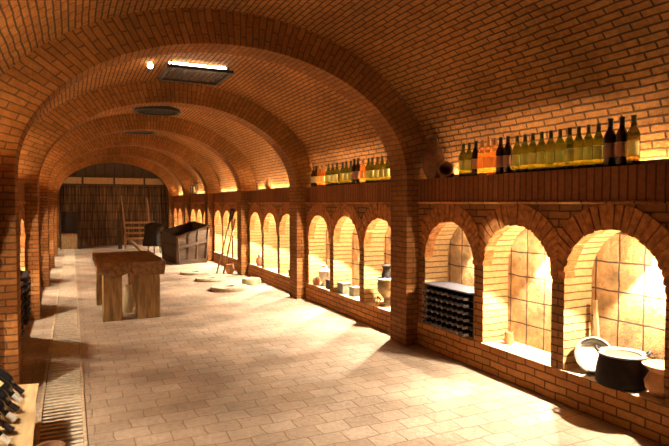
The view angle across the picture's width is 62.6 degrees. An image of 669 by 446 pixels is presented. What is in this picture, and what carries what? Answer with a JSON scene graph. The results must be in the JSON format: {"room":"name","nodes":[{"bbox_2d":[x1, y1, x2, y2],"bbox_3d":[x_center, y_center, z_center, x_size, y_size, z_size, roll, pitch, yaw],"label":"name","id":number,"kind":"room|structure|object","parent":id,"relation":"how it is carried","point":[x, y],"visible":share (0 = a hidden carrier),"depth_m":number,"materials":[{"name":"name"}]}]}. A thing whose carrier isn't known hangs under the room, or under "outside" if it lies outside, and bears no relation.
{"room":"wine cellar","nodes":[
{"label":"wine cellar","id":0,"kind":"room"},
{"bbox_2d":[18,181,25,329],"bbox_3d":[-4.670,0.304,8.287,0.298,1.690,21.750,-1,2,-25],"label":"wall","id":1,"kind":"structure","parent":0,"point":[22,229],"depth_m":6.57,"materials":[{"name":"brick"}]},
{"bbox_2d":[59,163,167,245],"bbox_3d":[-7.520,-0.804,18.846,4.260,3.140,0.145,-1,2,-25],"label":"wall","id":2,"kind":"structure","parent":0,"point":[96,196],"depth_m":18.82,"materials":[{"name":"brown wood"}]},
{"bbox_2d":[0,0,668,194],"bbox_3d":[-2.876,-1.276,9.086,4.060,1.410,21.750,-1,2,-25],"label":"ceiling","id":3,"kind":"structure","parent":0,"point":[468,71],"depth_m":4.37,"materials":[{"name":"brick"}]},
{"bbox_2d":[122,131,156,134],"bbox_3d":[-4.382,-2.063,12.302,0.780,0.070,0.780,-1,2,-25],"label":"grate","id":4,"kind":"object","parent":3,"relation":"attached to","point":[133,132],"visible":0.34,"depth_m":12.48,"materials":[{"name":"black metal"}]},
{"bbox_2d":[134,106,180,115],"bbox_3d":[-3.090,-1.965,9.596,0.780,0.070,0.780,-1,2,-25],"label":"grate","id":5,"kind":"object","parent":3,"relation":"attached to","point":[148,110],"visible":0.94,"depth_m":9.53,"materials":[{"name":"black metal"}]},
{"bbox_2d":[158,60,233,85],"bbox_3d":[-1.712,-1.848,6.732,0.770,0.116,0.752,-1,2,-25],"label":"grate","id":6,"kind":"object","parent":3,"relation":"attached to","point":[196,79],"visible":0.99,"depth_m":6.71,"materials":[{"name":"black metal"}]},
{"bbox_2d":[169,61,225,69],"bbox_3d":[-1.601,-1.847,6.453,0.660,0.025,0.026,-1,2,-25],"label":"recessed light","id":7,"kind":"object","parent":3,"relation":"in","point":[177,63],"visible":1,"depth_m":6.45,"materials":[{"name":"beige"}]},
{"bbox_2d":[22,244,664,445],"bbox_3d":[-2.952,1.153,9.334,3.914,0.099,22.105,-1,2,-25],"label":"floor","id":8,"kind":"structure","parent":0,"point":[259,365],"depth_m":4.43,"materials":[{"name":"tile"}]},
{"bbox_2d":[37,440,64,445],"bbox_3d":[-1.365,1.212,2.641,0.210,0.285,0.210,-1,2,-25],"label":"jar","id":9,"kind":"object","parent":8,"relation":"on","point":[53,442],"visible":1,"depth_m":2.68,"materials":[{"name":"ceramic"}]},
{"bbox_2d":[60,211,78,249],"bbox_3d":[-8.390,0.229,17.401,0.525,1.180,0.360,-1,2,-25],"label":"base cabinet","id":10,"kind":"object","parent":8,"relation":"on","point":[69,231],"visible":1,"depth_m":17.36,"materials":[{"name":"brown wood"}]},
{"bbox_2d":[57,156,177,247],"bbox_3d":[-7.364,-0.787,18.514,4.116,3.130,0.310,-1,2,-25],"label":"arch","id":11,"kind":"object","parent":8,"relation":"on","point":[169,183],"visible":0.64,"depth_m":18.67,"materials":[{"name":"brown brick"}]},
{"bbox_2d":[116,219,121,248],"bbox_3d":[-6.708,0.338,17.154,0.120,0.929,0.329,-1,2,-29],"label":"board","id":12,"kind":"object","parent":8,"relation":"on","point":[119,234],"visible":1,"depth_m":17.14,"materials":[{"name":"brown wood"}]},
{"bbox_2d":[53,146,194,255],"bbox_3d":[-6.068,-0.689,15.799,4.116,3.130,0.310,-1,2,-25],"label":"arch","id":13,"kind":"object","parent":8,"relation":"on","point":[176,169],"visible":0.64,"depth_m":15.82,"materials":[{"name":"brown brick"}]},
{"bbox_2d":[122,285,134,312],"bbox_3d":[-2.732,1.006,7.291,0.170,0.360,0.170,-1,2,-25],"label":"jug","id":14,"kind":"object","parent":8,"relation":"on","point":[128,302],"visible":0.99,"depth_m":7.24,"materials":[{"name":"beige ceramic"}]},
{"bbox_2d":[92,251,165,321],"bbox_3d":[-2.834,0.816,7.497,0.799,0.725,1.646,-1,2,-25],"label":"wooden table","id":15,"kind":"object","parent":8,"relation":"on","point":[143,269],"visible":0.99,"depth_m":6.89,"materials":[{"name":"brown wood"}]},
{"bbox_2d":[48,132,219,267],"bbox_3d":[-4.772,-0.590,13.084,4.116,3.130,0.310,-1,2,-25],"label":"arch","id":16,"kind":"object","parent":8,"relation":"on","point":[202,168],"visible":0.73,"depth_m":13.06,"materials":[{"name":"brown brick"}]},
{"bbox_2d":[121,195,160,250],"bbox_3d":[-5.894,-0.001,16.900,0.887,1.692,1.558,-2,3,-41],"label":"stand","id":17,"kind":"object","parent":8,"relation":"on","point":[126,237],"visible":0.72,"depth_m":17.00,"materials":[{"name":"brown wood"}]},
{"bbox_2d":[39,113,255,286],"bbox_3d":[-3.476,-0.492,10.368,4.116,3.130,0.310,-1,2,-25],"label":"arch","id":18,"kind":"object","parent":8,"relation":"on","point":[240,168],"visible":0.82,"depth_m":10.25,"materials":[{"name":"brown brick"}]},
{"bbox_2d":[143,221,162,253],"bbox_3d":[-5.212,0.407,15.876,0.645,0.936,0.645,-1,2,-25],"label":"vessel","id":19,"kind":"object","parent":8,"relation":"on","point":[151,238],"visible":0.88,"depth_m":15.63,"materials":[{"name":"metal"}]},
{"bbox_2d":[18,80,312,320],"bbox_3d":[-2.180,-0.393,7.654,4.116,3.130,0.310,-1,2,-25],"label":"arch","id":20,"kind":"object","parent":8,"relation":"on","point":[41,137],"visible":0.81,"depth_m":7.37,"materials":[{"name":"brown brick"}]},
{"bbox_2d":[159,221,209,264],"bbox_3d":[-3.817,0.470,13.951,0.984,0.957,2.261,-1,2,-25],"label":"wooden vat","id":21,"kind":"object","parent":8,"relation":"on","point":[186,243],"visible":0.99,"depth_m":13.35,"materials":[{"name":"brown wood"}]},
{"bbox_2d":[180,270,208,274],"bbox_3d":[-2.872,1.018,11.302,0.592,0.045,0.592,-1,2,-25],"label":"grindstone","id":22,"kind":"object","parent":8,"relation":"on","point":[187,272],"visible":1,"depth_m":11.13,"materials":[{"name":"beige stone"}]},
{"bbox_2d":[195,276,226,281],"bbox_3d":[-2.328,1.050,10.350,0.582,0.050,0.582,-1,2,-25],"label":"grindstone","id":23,"kind":"object","parent":8,"relation":"on","point":[202,278],"visible":1,"depth_m":10.21,"materials":[{"name":"beige stone"}]},
{"bbox_2d":[0,8,426,384],"bbox_3d":[-0.885,-0.294,4.939,4.116,3.130,0.310,-1,2,-25],"label":"arch","id":24,"kind":"object","parent":8,"relation":"on","point":[27,88],"visible":0.88,"depth_m":4.64,"materials":[{"name":"brown brick"}]},
{"bbox_2d":[216,209,234,273],"bbox_3d":[-2.267,0.372,11.434,0.476,1.336,0.054,-2,3,-44],"label":"tool","id":25,"kind":"object","parent":8,"relation":"on","point":[231,210],"visible":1,"depth_m":11.43,"materials":[{"name":"brown wood"}]},
{"bbox_2d":[210,283,248,291],"bbox_3d":[-1.766,1.085,9.236,0.632,0.060,0.632,-1,2,-25],"label":"grindstone","id":26,"kind":"object","parent":8,"relation":"on","point":[227,287],"visible":1,"depth_m":9.05,"materials":[{"name":"beige stone"}]},
{"bbox_2d":[223,219,235,273],"bbox_3d":[-2.177,0.477,11.384,0.312,1.129,0.036,-2,3,-38],"label":"tool","id":27,"kind":"object","parent":8,"relation":"on","point":[234,219],"visible":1,"depth_m":11.37,"materials":[{"name":"brown wood"}]},
{"bbox_2d":[225,264,234,273],"bbox_3d":[-2.156,0.944,11.345,0.190,0.190,0.190,-1,2,-25],"label":"clay pot","id":28,"kind":"object","parent":8,"relation":"on","point":[229,268],"visible":1,"depth_m":11.28,"materials":[{"name":"ceramic"}]},
{"bbox_2d":[242,277,260,284],"bbox_3d":[-1.492,1.040,9.862,0.352,0.105,0.352,-1,2,-25],"label":"round stone","id":29,"kind":"object","parent":8,"relation":"on","point":[247,280],"visible":0.98,"depth_m":9.73,"materials":[{"name":"beige stone"}]},
{"bbox_2d":[173,162,668,445],"bbox_3d":[-1.082,0.242,9.997,0.298,1.690,21.750,-1,2,-25],"label":"wall","id":30,"kind":"structure","parent":0,"point":[536,249],"depth_m":4.55,"materials":[{"name":"brick"}]},
{"bbox_2d":[190,185,197,194],"bbox_3d":[-4.106,-0.961,16.076,0.180,0.274,0.310,-1,2,-25],"label":"lantern","id":31,"kind":"object","parent":30,"relation":"on","point":[190,185],"visible":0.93,"depth_m":15.97,"materials":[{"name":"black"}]},
{"bbox_2d":[256,257,261,265],"bbox_3d":[-1.404,0.742,10.643,0.240,0.165,0.240,-1,2,-25],"label":"pot","id":32,"kind":"object","parent":30,"relation":"on","point":[259,259],"visible":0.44,"depth_m":10.55,"materials":[{"name":"ceramic"}]},
{"bbox_2d":[264,178,271,189],"bbox_3d":[-1.208,-0.716,10.063,0.128,0.220,0.128,1,2,19],"label":"jug","id":33,"kind":"object","parent":30,"relation":"on","point":[268,185],"visible":1,"depth_m":10.02,"materials":[{"name":"ceramic"}]},
{"bbox_2d":[311,166,314,186],"bbox_3d":[-0.316,-0.692,8.221,0.075,0.307,0.076,1,2,32],"label":"wine bottle","id":34,"kind":"object","parent":30,"relation":"on","point":[313,171],"visible":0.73,"depth_m":8.19,"materials":[{"name":"black glass"}]},
{"bbox_2d":[314,166,317,186],"bbox_3d":[-0.271,-0.688,8.118,0.075,0.307,0.076,2,3,38],"label":"wine bottle","id":35,"kind":"object","parent":30,"relation":"on","point":[316,171],"visible":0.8,"depth_m":8.09,"materials":[{"name":"black glass"}]},
{"bbox_2d":[312,277,319,284],"bbox_3d":[-0.270,0.860,8.151,0.120,0.110,0.120,-1,2,-25],"label":"pot","id":36,"kind":"object","parent":30,"relation":"on","point":[315,281],"visible":0.86,"depth_m":8.11,"materials":[{"name":"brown ceramic"}]},
{"bbox_2d":[317,165,320,185],"bbox_3d":[-0.220,-0.684,8.013,0.075,0.306,0.076,1,2,29],"label":"wine bottle","id":37,"kind":"object","parent":30,"relation":"on","point":[319,166],"visible":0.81,"depth_m":7.98,"materials":[{"name":"orange glass"}]},
{"bbox_2d":[316,265,329,285],"bbox_3d":[-0.151,0.763,8.052,0.190,0.310,0.190,1,2,18],"label":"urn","id":38,"kind":"object","parent":30,"relation":"on","point":[324,272],"visible":0.87,"depth_m":8.00,"materials":[{"name":"white ceramic"}]},
{"bbox_2d":[321,165,325,185],"bbox_3d":[-0.158,-0.680,7.901,0.075,0.306,0.076,1,2,19],"label":"wine bottle","id":39,"kind":"object","parent":30,"relation":"on","point":[323,172],"visible":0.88,"depth_m":7.88,"materials":[{"name":"orange glass"}]},
{"bbox_2d":[325,279,329,288],"bbox_3d":[-0.062,0.864,7.762,0.102,0.130,0.122,-1,2,-25],"label":"box","id":40,"kind":"object","parent":30,"relation":"on","point":[326,280],"visible":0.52,"depth_m":7.73,"materials":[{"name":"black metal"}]},
{"bbox_2d":[326,164,329,185],"bbox_3d":[-0.085,-0.674,7.746,0.075,0.307,0.076,1,2,18],"label":"wine bottle","id":41,"kind":"object","parent":30,"relation":"on","point":[328,166],"visible":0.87,"depth_m":7.72,"materials":[{"name":"white glass"}]},
{"bbox_2d":[330,163,334,184],"bbox_3d":[-0.023,-0.670,7.619,0.075,0.307,0.076,1,2,26],"label":"wine bottle","id":42,"kind":"object","parent":30,"relation":"on","point":[332,169],"visible":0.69,"depth_m":7.59,"materials":[{"name":"white glass"}]},
{"bbox_2d":[334,163,339,184],"bbox_3d":[0.035,-0.665,7.494,0.075,0.307,0.076,2,3,39],"label":"wine bottle","id":43,"kind":"object","parent":30,"relation":"on","point":[337,171],"visible":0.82,"depth_m":7.46,"materials":[{"name":"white glass"}]},
{"bbox_2d":[340,162,343,184],"bbox_3d":[0.109,-0.659,7.335,0.075,0.307,0.076,1,2,26],"label":"wine bottle","id":44,"kind":"object","parent":30,"relation":"on","point":[342,167],"visible":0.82,"depth_m":7.30,"materials":[{"name":"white glass"}]},
{"bbox_2d":[337,281,351,293],"bbox_3d":[0.132,0.870,7.390,0.142,0.145,0.182,-1,2,-25],"label":"box","id":45,"kind":"object","parent":30,"relation":"on","point":[342,287],"visible":0.96,"depth_m":7.32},
{"bbox_2d":[343,161,347,183],"bbox_3d":[0.156,-0.655,7.226,0.075,0.307,0.076,1,2,27],"label":"wine bottle","id":46,"kind":"object","parent":30,"relation":"on","point":[345,174],"visible":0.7,"depth_m":7.20,"materials":[{"name":"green glass"}]},
{"bbox_2d":[348,161,351,183],"bbox_3d":[0.212,-0.652,7.125,0.075,0.307,0.076,1,2,29],"label":"wine bottle","id":47,"kind":"object","parent":30,"relation":"on","point":[350,166],"visible":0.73,"depth_m":7.10,"materials":[{"name":"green glass"}]},
{"bbox_2d":[351,159,355,183],"bbox_3d":[0.254,-0.658,7.029,0.080,0.326,0.081,1,2,33],"label":"wine bottle","id":48,"kind":"object","parent":30,"relation":"on","point":[354,160],"visible":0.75,"depth_m":7.00,"materials":[{"name":"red glass"}]},
{"bbox_2d":[348,286,359,296],"bbox_3d":[0.271,0.890,7.180,0.132,0.120,0.142,-1,2,-25],"label":"box","id":49,"kind":"object","parent":30,"relation":"on","point":[354,291],"visible":0.81,"depth_m":7.12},
{"bbox_2d":[355,158,359,183],"bbox_3d":[0.298,-0.654,6.929,0.080,0.326,0.081,1,2,20],"label":"wine bottle","id":50,"kind":"object","parent":30,"relation":"on","point":[357,167],"visible":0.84,"depth_m":6.90,"materials":[{"name":"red glass"}]},
{"bbox_2d":[360,159,364,182],"bbox_3d":[0.351,-0.641,6.808,0.075,0.306,0.076,1,3,36],"label":"wine bottle","id":51,"kind":"object","parent":30,"relation":"on","point":[362,167],"visible":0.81,"depth_m":6.78,"materials":[{"name":"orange glass"}]},
{"bbox_2d":[365,158,369,182],"bbox_3d":[0.413,-0.636,6.697,0.075,0.307,0.076,1,2,30],"label":"wine bottle","id":52,"kind":"object","parent":30,"relation":"on","point":[368,159],"visible":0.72,"depth_m":6.67,"materials":[{"name":"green glass"}]},
{"bbox_2d":[369,157,373,182],"bbox_3d":[0.453,-0.633,6.598,0.075,0.307,0.076,1,2,25],"label":"wine bottle","id":53,"kind":"object","parent":30,"relation":"on","point":[371,167],"visible":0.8,"depth_m":6.57,"materials":[{"name":"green glass"}]},
{"bbox_2d":[374,157,379,181],"bbox_3d":[0.504,-0.629,6.497,0.075,0.307,0.076,1,2,27],"label":"wine bottle","id":54,"kind":"object","parent":30,"relation":"on","point":[376,166],"visible":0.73,"depth_m":6.47,"materials":[{"name":"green glass"}]},
{"bbox_2d":[379,156,384,181],"bbox_3d":[0.555,-0.625,6.392,0.075,0.307,0.076,1,2,28],"label":"wine bottle","id":55,"kind":"object","parent":30,"relation":"on","point":[382,164],"visible":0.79,"depth_m":6.36,"materials":[{"name":"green glass"}]},
{"bbox_2d":[376,263,390,306],"bbox_3d":[0.612,0.725,6.483,0.236,0.500,0.236,-1,2,-25],"label":"urn","id":56,"kind":"object","parent":30,"relation":"on","point":[384,282],"visible":0.78,"depth_m":6.42,"materials":[{"name":"white ceramic"}]},
{"bbox_2d":[385,155,390,181],"bbox_3d":[0.610,-0.621,6.281,0.075,0.307,0.076,1,2,31],"label":"wine bottle","id":57,"kind":"object","parent":30,"relation":"on","point":[387,166],"visible":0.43,"depth_m":6.25,"materials":[{"name":"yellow glass"}]},
{"bbox_2d":[421,134,444,178],"bbox_3d":[0.974,-0.652,5.430,0.230,0.430,0.230,-1,2,-25],"label":"dark amphora","id":58,"kind":"object","parent":30,"relation":"on","point":[433,155],"visible":0.9,"depth_m":5.36,"materials":[{"name":"ceramic"}]},
{"bbox_2d":[438,161,456,177],"bbox_3d":[1.086,-0.508,5.259,0.148,0.155,0.200,1,2,27],"label":"jar","id":59,"kind":"object","parent":30,"relation":"on","point":[446,169],"visible":0.98,"depth_m":5.20,"materials":[{"name":"ceramic"}]},
{"bbox_2d":[422,281,473,339],"bbox_3d":[1.157,0.812,5.238,0.280,0.416,0.731,-1,2,-25],"label":"wine rack","id":60,"kind":"object","parent":30,"relation":"on","point":[465,289],"visible":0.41,"depth_m":5.22,"materials":[{"name":"brown wood"}]},
{"bbox_2d":[441,304,454,308],"bbox_3d":[1.135,0.793,5.227,0.291,0.061,0.061,-1,2,-25],"label":"wine bottle","id":61,"kind":"object","parent":60,"relation":"in","point":[448,305],"visible":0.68,"depth_m":5.18,"materials":[{"name":"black glass"}]},
{"bbox_2d":[441,297,454,301],"bbox_3d":[1.134,0.729,5.224,0.291,0.061,0.061,-1,2,-25],"label":"wine bottle","id":62,"kind":"object","parent":60,"relation":"in","point":[449,298],"visible":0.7,"depth_m":5.18,"materials":[{"name":"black glass"}]},
{"bbox_2d":[446,319,459,323],"bbox_3d":[1.169,0.924,5.160,0.291,0.061,0.061,-1,2,-25],"label":"wine bottle","id":63,"kind":"object","parent":60,"relation":"in","point":[454,320],"visible":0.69,"depth_m":5.11,"materials":[{"name":"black glass"}]},
{"bbox_2d":[451,320,464,325],"bbox_3d":[1.207,0.926,5.091,0.291,0.061,0.061,-1,2,-25],"label":"wine bottle","id":64,"kind":"object","parent":60,"relation":"in","point":[460,322],"visible":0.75,"depth_m":5.04,"materials":[{"name":"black glass"}]},
{"bbox_2d":[451,300,469,304],"bbox_3d":[1.204,0.735,5.082,0.291,0.061,0.061,-1,2,-25],"label":"wine bottle","id":65,"kind":"object","parent":60,"relation":"in","point":[459,301],"visible":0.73,"depth_m":5.04,"materials":[{"name":"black glass"}]},
{"bbox_2d":[456,329,470,334],"bbox_3d":[1.237,0.993,5.020,0.291,0.061,0.061,-1,2,-25],"label":"wine bottle","id":66,"kind":"object","parent":60,"relation":"in","point":[465,331],"visible":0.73,"depth_m":4.97,"materials":[{"name":"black glass"}]},
{"bbox_2d":[457,322,470,327],"bbox_3d":[1.242,0.929,5.020,0.291,0.061,0.061,-1,2,-25],"label":"wine bottle","id":67,"kind":"object","parent":60,"relation":"in","point":[465,323],"visible":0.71,"depth_m":4.97,"materials":[{"name":"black glass"}]},
{"bbox_2d":[457,315,471,320],"bbox_3d":[1.237,0.865,5.015,0.291,0.061,0.061,-1,2,-25],"label":"wine bottle","id":68,"kind":"object","parent":60,"relation":"in","point":[465,316],"visible":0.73,"depth_m":4.97,"materials":[{"name":"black glass"}]},
{"bbox_2d":[457,294,471,299],"bbox_3d":[1.238,0.673,5.009,0.291,0.061,0.061,-1,2,-25],"label":"wine bottle","id":69,"kind":"object","parent":60,"relation":"in","point":[465,295],"visible":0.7,"depth_m":4.96,"materials":[{"name":"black glass"}]},
{"bbox_2d":[457,308,471,313],"bbox_3d":[1.244,0.801,5.016,0.291,0.061,0.061,-1,2,-25],"label":"wine bottle","id":70,"kind":"object","parent":60,"relation":"in","point":[466,309],"visible":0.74,"depth_m":4.97,"materials":[{"name":"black glass"}]},
{"bbox_2d":[457,301,471,306],"bbox_3d":[1.239,0.737,5.012,0.291,0.061,0.061,-1,2,-25],"label":"wine bottle","id":71,"kind":"object","parent":60,"relation":"in","point":[465,302],"visible":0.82,"depth_m":4.97,"materials":[{"name":"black glass"}]},
{"bbox_2d":[462,324,472,329],"bbox_3d":[1.270,0.932,4.946,0.291,0.061,0.061,-1,2,-25],"label":"wine bottle","id":72,"kind":"object","parent":60,"relation":"in","point":[470,326],"visible":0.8,"depth_m":4.90,"materials":[{"name":"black glass"}]},
{"bbox_2d":[462,310,472,315],"bbox_3d":[1.271,0.804,4.942,0.291,0.061,0.061,-1,2,-25],"label":"wine bottle","id":73,"kind":"object","parent":60,"relation":"in","point":[470,312],"visible":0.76,"depth_m":4.90,"materials":[{"name":"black glass"}]},
{"bbox_2d":[463,302,472,308],"bbox_3d":[1.277,0.740,4.943,0.291,0.061,0.061,-1,2,-25],"label":"wine bottle","id":74,"kind":"object","parent":60,"relation":"in","point":[470,305],"visible":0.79,"depth_m":4.90,"materials":[{"name":"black glass"}]},
{"bbox_2d":[459,144,465,176],"bbox_3d":[1.185,-0.577,5.072,0.075,0.307,0.076,1,2,21],"label":"wine bottle","id":75,"kind":"object","parent":30,"relation":"on","point":[462,154],"visible":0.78,"depth_m":5.04,"materials":[{"name":"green glass"}]},
{"bbox_2d":[465,143,471,175],"bbox_3d":[1.221,-0.575,4.994,0.075,0.307,0.076,2,3,39],"label":"wine bottle","id":76,"kind":"object","parent":30,"relation":"on","point":[468,154],"visible":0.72,"depth_m":4.97,"materials":[{"name":"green glass"}]},
{"bbox_2d":[471,141,478,175],"bbox_3d":[1.262,-0.575,4.914,0.076,0.313,0.078,1,2,26],"label":"wine bottle","id":77,"kind":"object","parent":30,"relation":"on","point":[475,151],"visible":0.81,"depth_m":4.89,"materials":[{"name":"red glass"}]},
{"bbox_2d":[477,140,484,174],"bbox_3d":[1.298,-0.573,4.844,0.076,0.313,0.077,1,2,24],"label":"wine bottle","id":78,"kind":"object","parent":30,"relation":"on","point":[480,156],"visible":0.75,"depth_m":4.82,"materials":[{"name":"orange glass"}]},
{"bbox_2d":[484,139,490,174],"bbox_3d":[1.334,-0.570,4.770,0.076,0.313,0.077,1,2,18],"label":"wine bottle","id":79,"kind":"object","parent":30,"relation":"on","point":[488,148],"visible":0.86,"depth_m":4.74,"materials":[{"name":"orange glass"}]},
{"bbox_2d":[490,138,496,174],"bbox_3d":[1.365,-0.567,4.697,0.076,0.313,0.077,1,2,29],"label":"wine bottle","id":80,"kind":"object","parent":30,"relation":"on","point":[494,147],"visible":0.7,"depth_m":4.67,"materials":[{"name":"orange glass"}]},
{"bbox_2d":[496,137,503,173],"bbox_3d":[1.397,-0.564,4.625,0.076,0.313,0.078,1,2,33],"label":"wine bottle","id":81,"kind":"object","parent":30,"relation":"on","point":[499,152],"visible":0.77,"depth_m":4.60,"materials":[{"name":"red glass"}]},
{"bbox_2d":[503,136,511,173],"bbox_3d":[1.435,-0.561,4.552,0.076,0.313,0.078,2,3,38],"label":"wine bottle","id":82,"kind":"object","parent":30,"relation":"on","point":[507,151],"visible":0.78,"depth_m":4.52,"materials":[{"name":"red glass"}]},
{"bbox_2d":[501,331,513,344],"bbox_3d":[1.487,0.987,4.720,0.106,0.105,0.079,-1,2,-25],"label":"mug","id":83,"kind":"object","parent":30,"relation":"on","point":[508,339],"visible":1,"depth_m":4.70,"materials":[{"name":"ceramic"}]},
{"bbox_2d":[512,135,520,172],"bbox_3d":[1.480,-0.555,4.460,0.075,0.307,0.076,2,3,36],"label":"wine bottle","id":84,"kind":"object","parent":30,"relation":"on","point":[516,149],"visible":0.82,"depth_m":4.43,"materials":[{"name":"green glass"}]},
{"bbox_2d":[520,134,528,171],"bbox_3d":[1.516,-0.552,4.380,0.075,0.307,0.076,1,2,18],"label":"wine bottle","id":85,"kind":"object","parent":30,"relation":"on","point":[524,147],"visible":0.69,"depth_m":4.35,"materials":[{"name":"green glass"}]},
{"bbox_2d":[527,133,536,171],"bbox_3d":[1.550,-0.549,4.302,0.075,0.307,0.076,2,3,39],"label":"wine bottle","id":86,"kind":"object","parent":30,"relation":"on","point":[531,163],"visible":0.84,"depth_m":4.28,"materials":[{"name":"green glass"}]},
{"bbox_2d":[519,347,550,358],"bbox_3d":[1.637,1.046,4.373,0.161,0.013,0.503,-1,2,-24],"label":"gravel","id":87,"kind":"object","parent":30,"relation":"on","point":[531,350],"visible":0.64,"depth_m":4.39,"materials":[{"name":"white gravel"}]},
{"bbox_2d":[536,132,545,170],"bbox_3d":[1.590,-0.547,4.225,0.075,0.307,0.076,1,3,36],"label":"wine bottle","id":88,"kind":"object","parent":30,"relation":"on","point":[540,149],"visible":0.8,"depth_m":4.20,"materials":[{"name":"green glass"}]},
{"bbox_2d":[545,130,554,170],"bbox_3d":[1.630,-0.544,4.146,0.075,0.307,0.076,2,3,40],"label":"wine bottle","id":89,"kind":"object","parent":30,"relation":"on","point":[549,149],"visible":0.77,"depth_m":4.12,"materials":[{"name":"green glass"}]},
{"bbox_2d":[440,158,668,177],"bbox_3d":[1.567,-0.418,4.430,0.044,0.034,2.440,-1,2,-25],"label":"lamp","id":90,"kind":"object","parent":30,"relation":"on","point":[666,160],"visible":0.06,"depth_m":3.47,"materials":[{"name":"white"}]},
{"bbox_2d":[554,129,563,169],"bbox_3d":[1.668,-0.541,4.069,0.075,0.307,0.076,1,2,20],"label":"wine bottle","id":91,"kind":"object","parent":30,"relation":"on","point":[559,144],"visible":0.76,"depth_m":4.04,"materials":[{"name":"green glass"}]},
{"bbox_2d":[563,127,573,168],"bbox_3d":[1.705,-0.538,3.991,0.075,0.307,0.076,1,2,30],"label":"wine bottle","id":92,"kind":"object","parent":30,"relation":"on","point":[568,144],"visible":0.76,"depth_m":3.96,"materials":[{"name":"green glass"}]},
{"bbox_2d":[573,126,582,168],"bbox_3d":[1.737,-0.535,3.914,0.075,0.307,0.076,1,2,25],"label":"wine bottle","id":93,"kind":"object","parent":30,"relation":"on","point":[578,141],"visible":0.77,"depth_m":3.89,"materials":[{"name":"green glass"}]},
{"bbox_2d":[582,124,592,167],"bbox_3d":[1.773,-0.533,3.842,0.075,0.307,0.076,1,2,30],"label":"wine bottle","id":94,"kind":"object","parent":30,"relation":"on","point":[587,141],"visible":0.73,"depth_m":3.82,"materials":[{"name":"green glass"}]},
{"bbox_2d":[574,336,609,373],"bbox_3d":[1.851,0.943,3.925,0.260,0.259,0.166,1,2,20],"label":"sieve","id":95,"kind":"object","parent":30,"relation":"on","point":[586,355],"visible":0.65,"depth_m":3.95,"materials":[{"name":"metal"}]},
{"bbox_2d":[592,300,599,337],"bbox_3d":[1.911,0.815,4.004,0.030,0.502,0.061,-2,3,-41],"label":"wooden stick","id":96,"kind":"object","parent":30,"relation":"on","point":[595,302],"visible":0.64,"depth_m":4.00,"materials":[{"name":"brown wood"}]},
{"bbox_2d":[592,123,603,167],"bbox_3d":[1.807,-0.530,3.768,0.075,0.307,0.076,1,2,30],"label":"wine bottle","id":97,"kind":"object","parent":30,"relation":"on","point":[598,139],"visible":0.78,"depth_m":3.74,"materials":[{"name":"white glass"}]},
{"bbox_2d":[603,118,615,166],"bbox_3d":[1.848,-0.536,3.688,0.080,0.326,0.081,1,2,21],"label":"wine bottle","id":98,"kind":"object","parent":30,"relation":"on","point":[609,137],"visible":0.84,"depth_m":3.66,"materials":[{"name":"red glass"}]},
{"bbox_2d":[615,117,626,165],"bbox_3d":[1.887,-0.533,3.611,0.080,0.326,0.081,2,3,36],"label":"wine bottle","id":99,"kind":"object","parent":30,"relation":"on","point":[621,135],"visible":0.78,"depth_m":3.58,"materials":[{"name":"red glass"}]},
{"bbox_2d":[594,344,651,391],"bbox_3d":[1.922,0.953,3.674,0.328,0.249,0.328,-1,2,-25],"label":"cauldron","id":100,"kind":"object","parent":30,"relation":"on","point":[617,368],"visible":0.98,"depth_m":3.56,"materials":[{"name":"metal"}]},
{"bbox_2d":[626,115,640,164],"bbox_3d":[1.920,-0.530,3.531,0.080,0.326,0.081,1,2,30],"label":"wine bottle","id":101,"kind":"object","parent":30,"relation":"on","point":[633,140],"visible":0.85,"depth_m":3.50,"materials":[{"name":"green glass"}]},
{"bbox_2d":[642,359,663,398],"bbox_3d":[2.056,0.986,3.439,0.240,0.200,0.240,-1,2,-25],"label":"pot","id":102,"kind":"object","parent":30,"relation":"on","point":[654,379],"visible":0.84,"depth_m":3.40,"materials":[{"name":"ceramic"}]},
{"bbox_3d":[-1.638,1.240,2.506,0.180,0.240,2.170,-1,2,-25],"label":"support","id":103,"kind":"object","parent":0,"visible":0},
{"bbox_2d":[0,383,38,445],"bbox_3d":[-1.612,1.105,2.502,0.408,0.030,2.430,-1,2,-25],"label":"plank","id":104,"kind":"object","parent":103,"relation":"on","point":[23,433],"visible":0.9,"depth_m":3.00,"materials":[{"name":"beige wood"}]},
{"bbox_2d":[0,429,11,444],"bbox_3d":[-1.693,0.957,2.642,0.262,0.239,0.076,0,2,-10],"label":"wine bottle","id":105,"kind":"object","parent":104,"relation":"on","point":[4,438],"visible":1,"depth_m":2.65,"materials":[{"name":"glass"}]},
{"bbox_2d":[0,412,14,432],"bbox_3d":[-1.758,0.952,2.777,0.262,0.239,0.076,0,2,-10],"label":"wine bottle","id":106,"kind":"object","parent":104,"relation":"on","point":[3,423],"visible":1,"depth_m":2.79,"materials":[{"name":"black glass"}]},
{"bbox_2d":[0,399,17,421],"bbox_3d":[-1.824,0.947,2.917,0.262,0.239,0.076,0,2,-10],"label":"wine bottle","id":107,"kind":"object","parent":104,"relation":"on","point":[5,412],"visible":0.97,"depth_m":2.92,"materials":[{"name":"black glass"}]},
{"bbox_2d":[0,388,19,411],"bbox_3d":[-1.891,0.942,3.057,0.262,0.239,0.075,0,2,-11],"label":"wine bottle","id":108,"kind":"object","parent":104,"relation":"on","point":[4,396],"visible":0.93,"depth_m":3.06,"materials":[{"name":"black glass"}]},
{"bbox_2d":[0,376,22,402],"bbox_3d":[-1.964,0.937,3.210,0.262,0.239,0.076,0,2,-10],"label":"wine bottle","id":109,"kind":"object","parent":104,"relation":"on","point":[5,385],"visible":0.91,"depth_m":3.21,"materials":[{"name":"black glass"}]},
{"bbox_2d":[0,367,24,394],"bbox_3d":[-2.029,0.932,3.346,0.262,0.239,0.075,0,2,-11],"label":"wine bottle","id":110,"kind":"object","parent":104,"relation":"on","point":[5,375],"visible":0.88,"depth_m":3.35,"materials":[{"name":"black glass"}]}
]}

